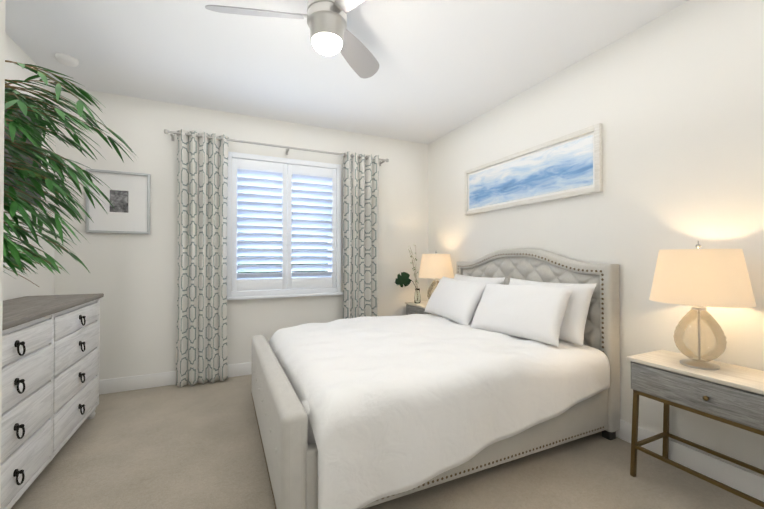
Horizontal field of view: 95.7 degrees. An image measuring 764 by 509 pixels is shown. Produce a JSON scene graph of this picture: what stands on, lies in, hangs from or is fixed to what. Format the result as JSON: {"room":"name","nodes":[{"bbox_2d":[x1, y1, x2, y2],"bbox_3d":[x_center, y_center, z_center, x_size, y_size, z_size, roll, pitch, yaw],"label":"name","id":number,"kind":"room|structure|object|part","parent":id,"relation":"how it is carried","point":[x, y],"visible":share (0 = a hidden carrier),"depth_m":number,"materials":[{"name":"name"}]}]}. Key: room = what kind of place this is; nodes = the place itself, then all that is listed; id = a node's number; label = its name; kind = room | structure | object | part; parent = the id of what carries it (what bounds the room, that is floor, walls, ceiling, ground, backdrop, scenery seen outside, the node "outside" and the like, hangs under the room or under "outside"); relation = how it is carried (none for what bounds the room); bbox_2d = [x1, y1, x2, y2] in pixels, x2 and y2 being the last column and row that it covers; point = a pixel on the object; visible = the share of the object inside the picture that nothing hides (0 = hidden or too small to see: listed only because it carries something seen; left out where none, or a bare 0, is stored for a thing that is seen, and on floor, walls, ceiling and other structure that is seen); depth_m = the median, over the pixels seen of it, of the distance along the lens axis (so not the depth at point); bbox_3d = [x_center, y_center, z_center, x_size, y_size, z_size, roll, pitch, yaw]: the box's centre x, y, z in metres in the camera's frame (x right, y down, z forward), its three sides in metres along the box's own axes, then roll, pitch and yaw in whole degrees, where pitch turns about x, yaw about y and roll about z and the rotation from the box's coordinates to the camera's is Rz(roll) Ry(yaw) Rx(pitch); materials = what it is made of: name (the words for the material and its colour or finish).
{"room":"bedroom","nodes":[
{"label":"bedroom","id":0,"kind":"room"},
{"bbox_2d":[0,0,5,508],"bbox_3d":[-0.638,-0.139,-0.396,1.160,2.740,0.970,0,-1,-25],"label":"wall","id":1,"kind":"structure","parent":0,"point":[2,54],"depth_m":0.28,"materials":[{"name":"white paint"}]},
{"bbox_2d":[3,32,55,300],"bbox_3d":[-1.955,-0.128,0.935,0.120,2.740,4.730,0,-1,-25],"label":"wall","id":2,"kind":"structure","parent":0,"point":[16,286],"depth_m":2.60,"materials":[{"name":"white paint"}]},
{"bbox_2d":[4,82,41,205],"bbox_3d":[-2.318,-0.729,1.979,0.087,0.720,1.340,0,-1,-25],"label":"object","id":3,"kind":"structure","parent":2,"relation":"attached to","point":[6,151],"depth_m":2.31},
{"bbox_2d":[54,86,427,379],"bbox_3d":[-1.139,-0.103,3.849,3.800,2.740,0.120,0,-1,-25],"label":"wall","id":4,"kind":"structure","parent":0,"point":[133,278],"depth_m":3.35,"materials":[{"name":"white paint"}]},
{"bbox_2d":[85,168,150,233],"bbox_3d":[-2.417,-0.478,3.180,0.480,0.570,0.028,0,-1,-25],"label":"photo","id":5,"kind":"object","parent":4,"relation":"attached to","point":[128,196],"visible":0.98,"depth_m":3.18,"materials":[{"name":"grey paper"}]},
{"bbox_2d":[99,362,251,394],"bbox_3d":[-1.120,1.202,3.772,3.780,0.130,0.015,0,-1,-25],"label":"baseboard","id":6,"kind":"structure","parent":4,"relation":"attached to","point":[121,384],"depth_m":3.26,"materials":[{"name":"white wood"}]},
{"bbox_2d":[164,128,388,386],"bbox_3d":[-0.996,0.034,3.751,2.340,2.435,0.173,0,-1,-25],"label":"curtains","id":7,"kind":"object","parent":4,"relation":"attached to","point":[202,180],"visible":0.96,"depth_m":3.41,"materials":[{"name":"grey fabric"}]},
{"bbox_2d":[227,151,342,299],"bbox_3d":[-1.061,-0.293,3.838,1.270,1.520,0.168,0,-1,-25],"label":"window shutters","id":8,"kind":"object","parent":4,"relation":"attached to","point":[288,192],"visible":0.98,"depth_m":3.77,"materials":[{"name":"white wood"}]},
{"bbox_2d":[5,0,688,143],"bbox_3d":[-0.175,-1.541,1.767,4.040,0.100,4.730,0,-1,-25],"label":"ceiling","id":9,"kind":"structure","parent":0,"point":[446,67],"depth_m":2.54,"materials":[{"name":"white paint"}]},
{"bbox_2d":[55,53,78,66],"bbox_3d":[-2.382,-1.465,2.616,0.136,0.036,0.136,0,-1,-25],"label":"smoke detector","id":10,"kind":"object","parent":9,"relation":"attached to","point":[66,59],"visible":1,"depth_m":2.59,"materials":[{"name":"white plastic"}]},
{"bbox_2d":[205,0,378,78],"bbox_3d":[-0.329,-1.310,1.828,1.103,0.361,1.084,0,-1,-25],"label":"ceiling fan","id":11,"kind":"object","parent":9,"relation":"hanging from","point":[330,34],"visible":1,"depth_m":1.88,"materials":[{"name":"silver metal"}]},
{"bbox_2d":[11,374,763,508],"bbox_3d":[-0.175,1.299,1.743,4.040,0.100,4.730,0,-1,-25],"label":"floor","id":12,"kind":"structure","parent":0,"point":[196,446],"depth_m":1.99,"materials":[{"name":"carpet"}]},
{"bbox_2d":[1,293,103,508],"bbox_3d":[-2.056,0.775,1.881,0.475,0.950,1.685,0,-1,-25],"label":"dresser","id":13,"kind":"object","parent":12,"relation":"on","point":[50,373],"visible":1,"depth_m":1.89,"materials":[{"name":"white wood"}]},
{"bbox_2d":[3,60,134,286],"bbox_3d":[-1.340,0.275,0.996,0.948,1.935,1.430,0,-1,-25],"label":"tree","id":14,"kind":"object","parent":12,"relation":"on","point":[36,175],"visible":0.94,"depth_m":1.23,"materials":[{"name":"green plant"}]},
{"bbox_2d":[405,301,431,314],"bbox_3d":[0.564,0.935,4.167,0.382,0.670,0.594,0,-1,-25],"label":"nightstand","id":15,"kind":"object","parent":12,"relation":"on","point":[412,308],"visible":0.15,"depth_m":4.17,"materials":[{"name":"grey wood"}]},
{"bbox_2d":[395,244,420,303],"bbox_3d":[0.320,0.235,4.133,0.330,0.728,0.225,0,-1,-25],"label":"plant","id":16,"kind":"object","parent":15,"relation":"on","point":[402,279],"visible":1,"depth_m":4.18,"materials":[{"name":"green plant"}]},
{"bbox_2d":[419,252,453,298],"bbox_3d":[0.630,0.273,4.033,0.410,0.650,0.410,0,-1,-25],"label":"lamp","id":17,"kind":"object","parent":15,"relation":"on","point":[435,267],"visible":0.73,"depth_m":3.88,"materials":[{"name":"beige fabric"}]},
{"bbox_2d":[251,248,619,508],"bbox_3d":[0.247,0.600,2.664,2.247,1.315,1.833,0,-1,-25],"label":"bed","id":18,"kind":"object","parent":12,"relation":"on","point":[497,357],"visible":1,"depth_m":1.98,"materials":[{"name":"fabric"}]},
{"bbox_3d":[0.264,0.857,2.670,2.010,0.280,1.530,0,-1,-25],"label":"mattress","id":19,"kind":"part","parent":18,"relation":"part of","materials":[{"name":"white fabric"}]},
{"bbox_2d":[268,314,609,508],"bbox_3d":[0.235,0.911,2.656,1.941,0.689,1.833,0,-1,-25],"label":"duvet","id":20,"kind":"object","parent":18,"relation":"on","point":[395,407],"depth_m":1.86,"materials":[{"name":"white fabric"}]},
{"bbox_2d":[424,276,485,324],"bbox_3d":[0.698,0.433,3.369,0.301,0.400,0.805,0,-1,-25],"label":"pillow","id":21,"kind":"object","parent":18,"relation":"on","point":[453,301],"depth_m":3.21,"materials":[{"name":"white fabric"}]},
{"bbox_2d":[454,274,504,317],"bbox_3d":[0.883,0.414,3.410,0.250,0.414,0.765,0,-1,-25],"label":"pillow","id":22,"kind":"object","parent":18,"relation":"on","point":[482,281],"depth_m":3.29,"materials":[{"name":"white fabric"}]},
{"bbox_2d":[471,283,574,346],"bbox_3d":[1.028,0.422,2.640,0.316,0.425,0.835,0,-1,-25],"label":"pillow","id":23,"kind":"object","parent":18,"relation":"on","point":[529,315],"depth_m":2.45,"materials":[{"name":"white fabric"}]},
{"bbox_2d":[509,278,596,345],"bbox_3d":[1.226,0.407,2.666,0.248,0.414,0.765,0,-1,-25],"label":"pillow","id":24,"kind":"object","parent":18,"relation":"on","point":[575,298],"depth_m":2.38,"materials":[{"name":"white fabric"}]},
{"bbox_2d":[627,350,763,507],"bbox_3d":[1.695,0.914,1.710,0.382,0.670,0.724,0,-1,-25],"label":"nightstand","id":25,"kind":"object","parent":12,"relation":"on","point":[730,394],"visible":1,"depth_m":1.73,"materials":[{"name":"grey wood"}]},
{"bbox_2d":[649,241,755,369],"bbox_3d":[1.655,0.254,1.807,0.410,0.650,0.410,0,-1,-25],"label":"lamp","id":26,"kind":"object","parent":25,"relation":"on","point":[697,279],"visible":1,"depth_m":1.70,"materials":[{"name":"beige fabric"}]},
{"bbox_2d":[428,0,763,476],"bbox_3d":[1.605,-0.114,2.575,0.120,2.740,4.730,0,-1,-25],"label":"wall","id":27,"kind":"structure","parent":0,"point":[672,101],"depth_m":2.19,"materials":[{"name":"white paint"}]},
{"bbox_2d":[464,123,602,214],"bbox_3d":[1.250,-0.689,3.165,0.033,0.490,1.520,0,-1,-25],"label":"picture","id":28,"kind":"object","parent":27,"relation":"attached to","point":[567,166],"visible":1,"depth_m":2.94,"materials":[{"name":"white"}]},
{"bbox_2d":[616,419,763,501],"bbox_3d":[1.544,1.191,2.535,0.015,0.130,4.490,0,-1,-25],"label":"baseboard","id":29,"kind":"structure","parent":27,"relation":"attached to","point":[737,478],"depth_m":1.94,"materials":[{"name":"white wood"}]},
{"label":"outside","id":30,"kind":"structure","parent":0,"visible":0},
{"bbox_2d":[238,209,327,272],"bbox_3d":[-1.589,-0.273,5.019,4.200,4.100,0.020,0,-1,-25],"label":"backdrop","id":31,"kind":"structure","parent":30,"point":[281,256],"depth_m":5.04,"materials":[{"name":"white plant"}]}
]}

